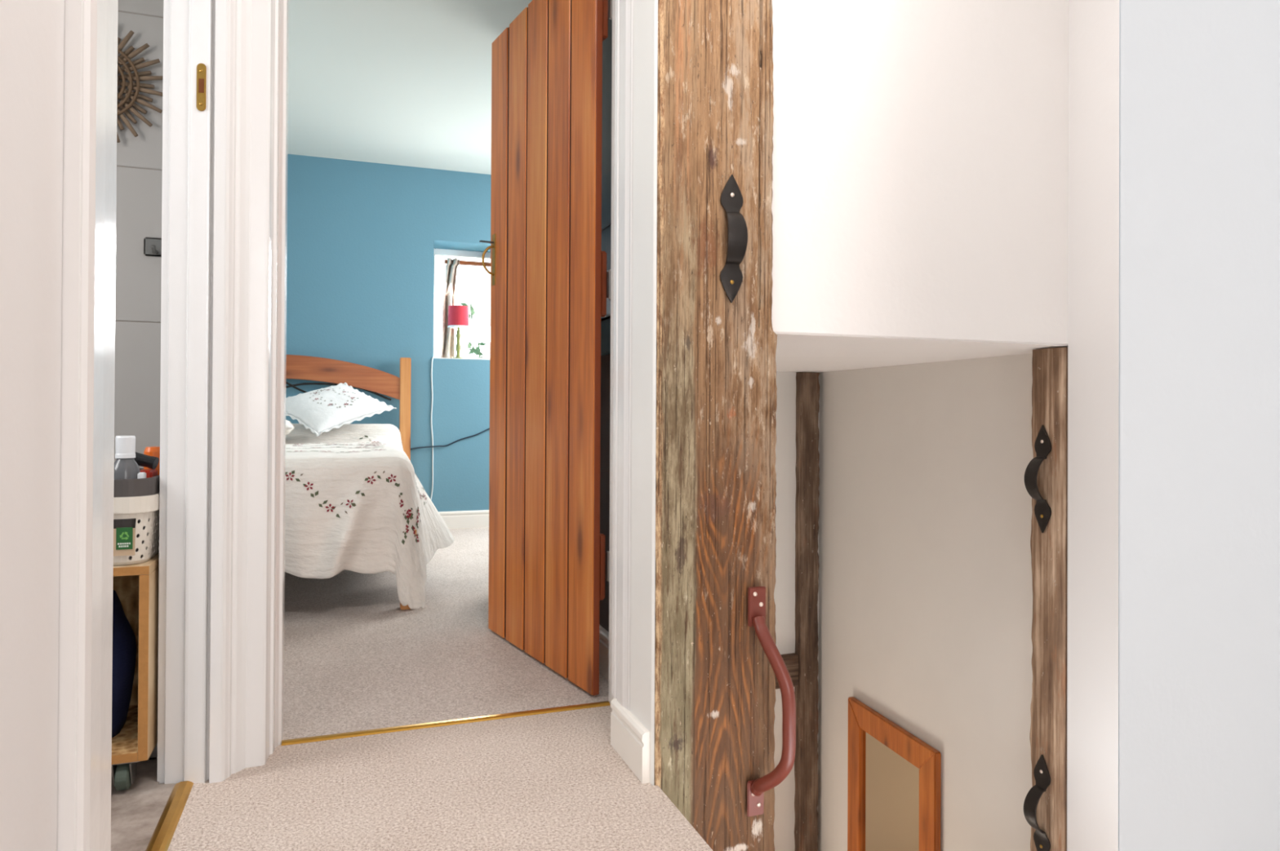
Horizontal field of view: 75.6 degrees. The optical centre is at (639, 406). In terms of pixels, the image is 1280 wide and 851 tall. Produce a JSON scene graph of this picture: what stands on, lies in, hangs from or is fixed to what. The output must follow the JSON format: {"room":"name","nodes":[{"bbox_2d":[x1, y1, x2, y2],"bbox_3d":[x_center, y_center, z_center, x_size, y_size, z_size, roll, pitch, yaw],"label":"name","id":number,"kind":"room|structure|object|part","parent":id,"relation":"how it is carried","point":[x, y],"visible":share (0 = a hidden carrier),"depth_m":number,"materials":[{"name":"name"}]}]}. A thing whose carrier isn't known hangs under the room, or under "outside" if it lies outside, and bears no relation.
{"room":"upstairs landing","nodes":[
{"label":"upstairs landing","id":0,"kind":"room"},
{"bbox_2d":[0,0,64,850],"bbox_3d":[0.072,-0.442,-1.057,0.080,2.452,5.760,0,0,-20],"label":"wall","id":1,"kind":"structure","parent":0,"point":[32,32],"depth_m":0.72,"materials":[{"name":"white paint"}]},
{"bbox_2d":[57,0,118,850],"bbox_3d":[-0.609,-0.283,0.856,0.103,2.150,0.134,0,0,-20],"label":"door frame","id":2,"kind":"structure","parent":1,"relation":"attached to","point":[91,26],"depth_m":0.81,"materials":[{"name":"white paint"}]},
{"bbox_2d":[114,0,163,468],"bbox_3d":[-1.891,-0.391,2.383,1.262,2.370,0.031,0,0,-20],"label":"wall","id":3,"kind":"structure","parent":0,"point":[140,157],"depth_m":2.50,"materials":[{"name":"tile"}]},
{"bbox_2d":[116,30,163,142],"bbox_3d":[-1.614,-0.966,2.448,0.371,0.372,0.030,0,0,-20],"label":"sunburst mirror","id":4,"kind":"object","parent":3,"relation":"attached to","point":[125,56],"visible":0.27,"depth_m":2.48,"materials":[{"name":"wicker"}]},
{"bbox_2d":[143,237,161,257],"bbox_3d":[-1.471,-0.485,2.491,0.054,0.056,0.053,0,0,-20],"label":"light switch","id":5,"kind":"object","parent":3,"relation":"attached to","point":[152,246],"visible":0.92,"depth_m":2.50,"materials":[{"name":"grey metal"}]},
{"bbox_2d":[285,154,491,511],"bbox_3d":[-1.649,-0.364,5.147,3.720,2.350,0.320,0,0,-20],"label":"wall","id":6,"kind":"structure","parent":0,"point":[363,237],"depth_m":5.04,"materials":[{"name":"blue paint"}]},
{"bbox_2d":[430,356,435,500],"bbox_3d":[-1.289,0.198,5.098,0.018,1.011,0.060,0,0,43],"label":"lamp cord","id":7,"kind":"object","parent":6,"relation":"attached to","point":[433,357],"visible":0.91,"depth_m":5.10,"materials":[{"name":"white plastic"}]},
{"bbox_2d":[410,428,489,449],"bbox_3d":[-1.133,0.184,5.151,0.582,0.168,0.020,0,0,-21],"label":"power cable","id":8,"kind":"object","parent":6,"relation":"attached to","point":[487,428],"visible":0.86,"depth_m":5.14,"materials":[{"name":"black plastic"}]},
{"bbox_2d":[433,248,490,359],"bbox_3d":[-1.101,-0.661,5.337,0.485,0.733,0.298,0,0,-20],"label":"window","id":9,"kind":"structure","parent":6,"relation":"in","point":[473,283],"depth_m":5.46,"materials":[{"name":"white glass"}]},
{"bbox_3d":[-1.357,-0.662,5.382,0.035,0.733,0.040,0,0,-20],"label":"frame","id":10,"kind":"part","parent":9,"relation":"part of","materials":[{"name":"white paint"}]},
{"bbox_2d":[440,257,459,358],"bbox_3d":[-1.226,-0.633,5.337,0.122,0.646,0.063,0,0,-20],"label":"curtain","id":11,"kind":"object","parent":9,"relation":"hanging from","point":[448,334],"visible":0.84,"depth_m":5.33,"materials":[{"name":"white fabric"}]},
{"bbox_2d":[448,305,469,358],"bbox_3d":[-1.156,-0.468,5.257,0.133,0.335,0.133,0,0,-20],"label":"table lamp","id":12,"kind":"object","parent":9,"relation":"on","point":[458,315],"visible":0.93,"depth_m":5.21,"materials":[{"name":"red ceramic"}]},
{"bbox_3d":[-1.156,-0.506,5.258,0.133,0.010,0.133,0,0,-20],"label":"shade trim","id":13,"kind":"part","parent":12,"relation":"part of","materials":[{"name":"white fabric"}]},
{"bbox_3d":[-1.156,-0.571,5.258,0.132,0.130,0.132,0,0,-20],"label":"lamp shade","id":14,"kind":"part","parent":12,"relation":"part of","materials":[{"name":"fabric"}]},
{"bbox_3d":[-1.147,-0.309,5.457,0.415,0.030,0.040,0,0,-20],"label":"frame","id":15,"kind":"part","parent":9,"relation":"part of","materials":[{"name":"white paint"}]},
{"bbox_3d":[-1.097,-0.297,5.316,0.483,0.006,0.258,0,0,-20],"label":"sill","id":16,"kind":"part","parent":9,"relation":"part of","materials":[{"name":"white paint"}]},
{"bbox_3d":[-1.144,-1.007,5.461,0.415,0.040,0.040,0,0,-20],"label":"frame","id":17,"kind":"part","parent":9,"relation":"part of","materials":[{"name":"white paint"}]},
{"bbox_3d":[-1.087,-0.938,5.420,0.385,0.026,0.022,0,0,-20],"label":"curtain rail","id":18,"kind":"part","parent":9,"relation":"part of","materials":[{"name":"brown wood"}]},
{"bbox_2d":[438,510,488,528],"bbox_3d":[-1.596,0.706,4.981,3.600,0.112,0.021,0,0,-20],"label":"baseboard","id":19,"kind":"structure","parent":6,"relation":"attached to","point":[476,518],"depth_m":5.16,"materials":[{"name":"white paint"}]},
{"bbox_2d":[287,0,532,174],"bbox_3d":[-1.058,-1.513,3.537,3.720,0.065,3.240,0,0,-20],"label":"ceiling","id":20,"kind":"structure","parent":0,"point":[399,82],"depth_m":3.73,"materials":[{"name":"paint"}]},
{"bbox_2d":[111,527,712,850],"bbox_3d":[-0.044,0.768,0.694,3.600,0.052,9.140,0,0,-20],"label":"floor","id":21,"kind":"structure","parent":0,"point":[553,781],"depth_m":1.76,"materials":[{"name":"beige carpet"}]},
{"bbox_2d":[111,552,159,791],"bbox_3d":[-1.196,0.525,1.668,0.414,0.435,0.304,0,0,-20],"label":"wooden cart","id":22,"kind":"object","parent":21,"relation":"on","point":[135,586],"visible":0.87,"depth_m":1.61,"materials":[{"name":"brown wood"}]},
{"bbox_2d":[111,590,136,737],"bbox_3d":[-1.215,0.515,1.657,0.350,0.300,0.242,0,0,-20],"label":"bag","id":23,"kind":"object","parent":22,"relation":"on","point":[124,643],"visible":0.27,"depth_m":1.68,"materials":[{"name":"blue fabric"}]},
{"bbox_3d":[-1.197,0.675,1.668,0.378,0.018,0.303,0,0,-20],"label":"panel","id":24,"kind":"part","parent":22,"relation":"part of","materials":[{"name":"brown wood"}]},
{"bbox_3d":[-1.246,0.496,1.807,0.378,0.341,0.010,0,0,-20],"label":"panel","id":25,"kind":"part","parent":22,"relation":"part of","materials":[{"name":"brown wood"}]},
{"bbox_3d":[-1.196,0.316,1.670,0.414,0.017,0.303,0,0,-20],"label":"panel","id":26,"kind":"part","parent":22,"relation":"part of","materials":[{"name":"brown wood"}]},
{"bbox_2d":[113,468,159,565],"bbox_3d":[-1.129,0.224,1.710,0.276,0.167,0.344,0,0,-20],"label":"basket","id":27,"kind":"object","parent":22,"relation":"on","point":[135,501],"visible":0.24,"depth_m":1.60,"materials":[{"name":"beige plastic"}]},
{"bbox_2d":[114,435,140,479],"bbox_3d":[-1.028,0.121,1.648,0.051,0.124,0.051,0,0,-20],"label":"bottle","id":28,"kind":"object","parent":27,"relation":"on","point":[126,467],"visible":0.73,"depth_m":1.63,"materials":[{"name":"grey plastic"}]},
{"bbox_2d":[137,472,146,479],"bbox_3d":[-0.987,0.157,1.636,0.012,0.051,0.020,0,0,-20],"label":"box","id":29,"kind":"object","parent":27,"relation":"on","point":[140,475],"visible":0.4,"depth_m":1.63,"materials":[{"name":"white plastic"}]},
{"bbox_2d":[140,468,157,478],"bbox_3d":[-1.038,0.158,1.737,0.030,0.049,0.065,0,0,-20],"label":"pack","id":30,"kind":"object","parent":27,"relation":"on","point":[150,473],"visible":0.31,"depth_m":1.72,"materials":[{"name":"red plastic"}]},
{"bbox_2d":[134,452,159,469],"bbox_3d":[-1.051,0.111,1.731,0.072,0.043,0.030,0,0,-12],"label":"tube","id":31,"kind":"object","parent":30,"relation":"on","point":[143,460],"visible":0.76,"depth_m":1.73,"materials":[{"name":"black plastic"}]},
{"bbox_2d":[143,446,159,475],"bbox_3d":[-1.061,0.136,1.801,0.038,0.096,0.038,0,0,-20],"label":"bottle","id":32,"kind":"object","parent":27,"relation":"on","point":[154,451],"visible":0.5,"depth_m":1.79,"materials":[{"name":"plastic"}]},
{"bbox_3d":[-1.010,0.506,1.736,0.018,0.358,0.303,0,0,-20],"label":"panel","id":33,"kind":"part","parent":22,"relation":"part of","materials":[{"name":"brown wood"}]},
{"bbox_2d":[145,781,193,850],"bbox_3d":[-0.769,0.740,1.270,0.034,0.006,0.760,0,0,-20],"label":"threshold strip","id":34,"kind":"object","parent":21,"relation":"on","point":[161,839],"visible":1,"depth_m":1.48,"materials":[{"name":"gold metal"}]},
{"bbox_2d":[284,355,416,609],"bbox_3d":[-1.776,0.223,3.821,1.468,1.054,2.048,0,0,-18],"label":"bed","id":35,"kind":"object","parent":21,"relation":"on","point":[375,381],"visible":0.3,"depth_m":4.90,"materials":[{"name":"brown wood"}]},
{"bbox_3d":[-2.085,-0.172,4.772,1.340,0.256,0.028,0,0,-18],"label":"headboard rail","id":36,"kind":"part","parent":35,"relation":"part of","materials":[{"name":"brown wood"}]},
{"bbox_2d":[284,423,453,609],"bbox_3d":[-1.812,0.416,3.720,1.860,0.657,2.142,0,0,-20],"label":"bedspread","id":37,"kind":"object","parent":35,"relation":"on","point":[355,501],"visible":0.44,"depth_m":3.00,"materials":[{"name":"beige fabric"}]},
{"bbox_2d":[285,419,295,435],"bbox_3d":[-1.896,0.103,4.014,0.400,0.110,0.320,0,0,-20],"label":"cushion","id":38,"kind":"object","parent":37,"relation":"on","point":[290,427],"visible":0.12,"depth_m":3.96,"materials":[{"name":"beige fabric"}]},
{"bbox_2d":[285,382,396,436],"bbox_3d":[-1.639,0.005,4.371,0.392,0.285,0.594,0,0,23],"label":"cushion","id":39,"kind":"object","parent":37,"relation":"on","point":[321,411],"visible":0.96,"depth_m":4.26,"materials":[{"name":"white fabric"}]},
{"bbox_3d":[-1.421,0.232,4.990,0.064,1.052,0.048,0,0,-18],"label":"headboard post","id":40,"kind":"part","parent":35,"relation":"part of","materials":[{"name":"brown wood"}]},
{"bbox_3d":[-0.862,0.602,3.071,0.056,0.297,0.055,0,0,-18],"label":"leg","id":41,"kind":"part","parent":35,"relation":"part of","materials":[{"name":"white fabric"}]},
{"bbox_2d":[281,701,610,746],"bbox_3d":[-0.436,0.746,1.956,0.760,0.006,0.026,0,0,-20],"label":"threshold strip","id":42,"kind":"object","parent":21,"relation":"on","point":[342,735],"visible":1,"depth_m":1.94,"materials":[{"name":"gold metal"}]},
{"bbox_2d":[599,318,610,632],"bbox_3d":[-0.195,-0.370,2.835,0.140,2.350,1.339,0,0,-20],"label":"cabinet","id":43,"kind":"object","parent":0,"point":[605,359],"depth_m":2.35,"materials":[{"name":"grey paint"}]},
{"bbox_2d":[599,624,608,681],"bbox_3d":[-0.274,0.695,2.799,0.021,0.122,1.305,0,0,-20],"label":"baseboard","id":44,"kind":"structure","parent":43,"relation":"attached to","point":[603,633],"depth_m":2.30,"materials":[{"name":"white paint"}]},
{"bbox_2d":[600,318,610,355],"bbox_3d":[-0.201,-0.193,2.614,0.020,0.094,0.850,0,0,-20],"label":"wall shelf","id":45,"kind":"object","parent":43,"relation":"attached to","point":[606,324],"visible":0.02,"depth_m":2.30,"materials":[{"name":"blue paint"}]},
{"bbox_2d":[600,18,612,321],"bbox_3d":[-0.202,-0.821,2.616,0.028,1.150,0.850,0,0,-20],"label":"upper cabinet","id":46,"kind":"object","parent":43,"relation":"attached to","point":[606,43],"visible":0.02,"depth_m":2.27,"materials":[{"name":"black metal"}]},
{"bbox_3d":[-0.215,-0.494,2.610,0.003,0.005,0.850,0,0,-20],"label":"cabinet rail","id":47,"kind":"part","parent":46,"relation":"part of","materials":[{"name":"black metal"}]},
{"bbox_2d":[608,0,614,705],"bbox_3d":[0.050,-0.423,2.060,0.208,2.450,0.284,0,0,-20],"label":"wall","id":48,"kind":"structure","parent":0,"point":[611,697],"depth_m":2.08,"materials":[{"name":"white paint"}]},
{"bbox_2d":[479,0,612,695],"bbox_3d":[-0.294,-0.239,2.454,0.088,1.964,0.773,1,0,-35],"label":"door","id":49,"kind":"structure","parent":48,"relation":"in","point":[548,562],"depth_m":2.37,"materials":[{"name":"brown wood"}]},
{"bbox_3d":[-0.485,-0.487,2.741,0.003,0.170,0.028,0,0,-31],"label":"handle plate","id":50,"kind":"part","parent":49,"relation":"part of","materials":[{"name":"gold metal"}]},
{"bbox_2d":[630,0,657,786],"bbox_3d":[0.009,-0.425,1.702,0.004,2.450,0.138,0,0,-20],"label":"wall","id":51,"kind":"structure","parent":0,"point":[645,72],"depth_m":1.69,"materials":[{"name":"white paint"}]},
{"bbox_2d":[611,0,633,711],"bbox_3d":[-0.039,-0.350,1.815,0.006,2.000,0.111,0,0,-20],"label":"door frame","id":52,"kind":"structure","parent":51,"relation":"attached to","point":[624,9],"depth_m":1.80,"materials":[{"name":"white paint"}]},
{"bbox_2d":[610,698,649,784],"bbox_3d":[-0.023,0.699,1.737,0.018,0.103,0.204,0,0,-20],"label":"baseboard","id":53,"kind":"structure","parent":51,"relation":"attached to","point":[629,738],"depth_m":1.71,"materials":[{"name":"white paint"}]},
{"bbox_2d":[653,0,777,850],"bbox_3d":[0.142,0.150,1.726,0.271,3.600,0.171,0,0,-20],"label":"timber post","id":54,"kind":"object","parent":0,"point":[717,396],"depth_m":1.68,"materials":[{"name":"brown wood"}]},
{"bbox_3d":[0.188,-0.253,1.683,0.051,0.082,0.010,0,0,-20],"label":"plate","id":55,"kind":"part","parent":54,"relation":"part of","materials":[{"name":"black metal"}]},
{"bbox_3d":[0.189,-0.432,1.684,0.051,0.082,0.010,0,0,-20],"label":"plate","id":56,"kind":"part","parent":54,"relation":"part of","materials":[{"name":"black metal"}]},
{"bbox_3d":[0.192,-0.343,1.673,0.051,0.262,0.034,0,0,-20],"label":"iron pull handle","id":57,"kind":"part","parent":54,"relation":"part of","materials":[{"name":"black metal"}]},
{"bbox_2d":[746,586,795,817],"bbox_3d":[0.268,0.605,1.659,0.040,0.468,0.110,1,0,-39],"label":"grab rail","id":58,"kind":"object","parent":54,"relation":"attached to","point":[756,789],"visible":1,"depth_m":1.64,"materials":[{"name":"red metal"}]},
{"bbox_3d":[0.237,0.803,1.693,0.037,0.072,0.006,0,0,-20],"label":"plate","id":59,"kind":"part","parent":58,"relation":"part of","materials":[{"name":"red metal"}]},
{"bbox_3d":[0.240,0.411,1.696,0.040,0.080,0.006,0,0,-20],"label":"plate","id":60,"kind":"part","parent":58,"relation":"part of","materials":[{"name":"red metal"}]},
{"bbox_2d":[773,371,819,850],"bbox_3d":[0.274,1.507,3.326,1.200,3.306,0.080,0,0,-20],"label":"wall","id":61,"kind":"structure","parent":0,"point":[785,415],"depth_m":3.40,"materials":[{"name":"beige paint"}]},
{"bbox_2d":[794,372,819,850],"bbox_3d":[0.688,1.461,3.408,0.089,3.203,0.047,0,0,-20],"label":"wooden post","id":62,"kind":"object","parent":61,"relation":"attached to","point":[807,384],"visible":1,"depth_m":3.39,"materials":[{"name":"brown wood"}]},
{"bbox_2d":[774,653,798,689],"bbox_3d":[0.457,1.084,3.333,0.400,0.130,0.031,0,0,-20],"label":"rail","id":63,"kind":"object","parent":62,"relation":"attached to","point":[791,660],"visible":0.16,"depth_m":3.38,"materials":[{"name":"brown wood"}]},
{"bbox_2d":[771,0,1068,372],"bbox_3d":[0.555,-0.895,2.667,1.152,1.494,1.530,0,0,-20],"label":"wall","id":64,"kind":"structure","parent":0,"point":[920,204],"depth_m":1.89,"materials":[{"name":"paint"}]},
{"bbox_2d":[817,0,1119,850],"bbox_3d":[1.802,0.750,0.208,0.441,4.800,6.966,0,0,-16],"label":"wall","id":65,"kind":"structure","parent":0,"point":[926,584],"depth_m":2.49,"materials":[{"name":"beige paint"}]},
{"bbox_2d":[847,697,941,850],"bbox_3d":[0.883,1.599,2.917,0.024,0.964,0.542,0,0,-16],"label":"wall mirror","id":66,"kind":"object","parent":65,"relation":"attached to","point":[894,777],"visible":1,"depth_m":2.92,"materials":[{"name":"orange wood"}]},
{"bbox_2d":[862,730,919,850],"bbox_3d":[0.887,1.599,2.918,0.004,0.808,0.386,0,0,-16],"label":"mirror glass","id":67,"kind":"object","parent":66,"relation":"on","point":[891,775],"depth_m":2.93,"materials":[{"name":"beige mirror"}]},
{"bbox_3d":[0.885,1.161,2.919,0.024,0.088,0.538,0,0,-16],"label":"rail","id":68,"kind":"part","parent":66,"relation":"part of","materials":[{"name":"orange wood"}]},
{"bbox_2d":[1023,346,1067,850],"bbox_3d":[1.037,1.255,2.084,0.144,2.803,0.110,0,0,-20],"label":"wooden post","id":69,"kind":"object","parent":65,"relation":"attached to","point":[1049,548],"depth_m":2.06,"materials":[{"name":"brown wood"}]},
{"bbox_3d":[0.992,1.013,2.070,0.046,0.272,0.051,0,0,-20],"label":"iron pull handle","id":70,"kind":"part","parent":69,"relation":"part of","materials":[{"name":"black metal"}]},
{"bbox_3d":[0.996,0.183,2.074,0.046,0.272,0.051,0,0,-20],"label":"iron pull handle","id":71,"kind":"part","parent":69,"relation":"part of","materials":[{"name":"black metal"}]},
{"bbox_3d":[1.009,0.919,2.076,0.010,0.085,0.051,0,0,-20],"label":"plate","id":72,"kind":"part","parent":69,"relation":"part of","materials":[{"name":"black metal"}]},
{"bbox_3d":[1.008,1.106,2.075,0.010,0.085,0.051,0,0,-20],"label":"plate","id":73,"kind":"part","parent":69,"relation":"part of","materials":[{"name":"black metal"}]},
{"bbox_3d":[1.013,0.089,2.081,0.010,0.085,0.051,0,0,-20],"label":"plate","id":74,"kind":"part","parent":69,"relation":"part of","materials":[{"name":"black metal"}]},
{"bbox_3d":[1.012,0.276,2.080,0.010,0.085,0.051,0,0,-20],"label":"plate","id":75,"kind":"part","parent":69,"relation":"part of","materials":[{"name":"black metal"}]},
{"bbox_2d":[1118,0,1279,850],"bbox_3d":[0.964,-0.423,1.297,0.660,2.450,0.080,0,0,-20],"label":"wall","id":76,"kind":"structure","parent":0,"point":[1199,427],"depth_m":1.20,"materials":[{"name":"white paint"}]},
{"bbox_3d":[-1.122,-0.428,2.255,0.098,2.450,1.098,0,0,-20],"label":"wall partition","id":77,"kind":"structure","parent":0,"visible":0},
{"bbox_2d":[196,63,206,111],"bbox_3d":[-0.870,-0.633,1.638,0.018,0.095,0.004,0,0,-8],"label":"latch plate","id":78,"kind":"object","parent":77,"relation":"attached to","point":[201,68],"visible":1,"depth_m":1.64,"materials":[{"name":"gold metal"}]},
{"bbox_2d":[156,0,288,784],"bbox_3d":[-0.876,-0.279,1.750,0.220,2.150,0.234,0,0,-20],"label":"door frame","id":79,"kind":"structure","parent":77,"relation":"attached to","point":[250,224],"depth_m":1.65,"materials":[{"name":"white paint"}]}
]}

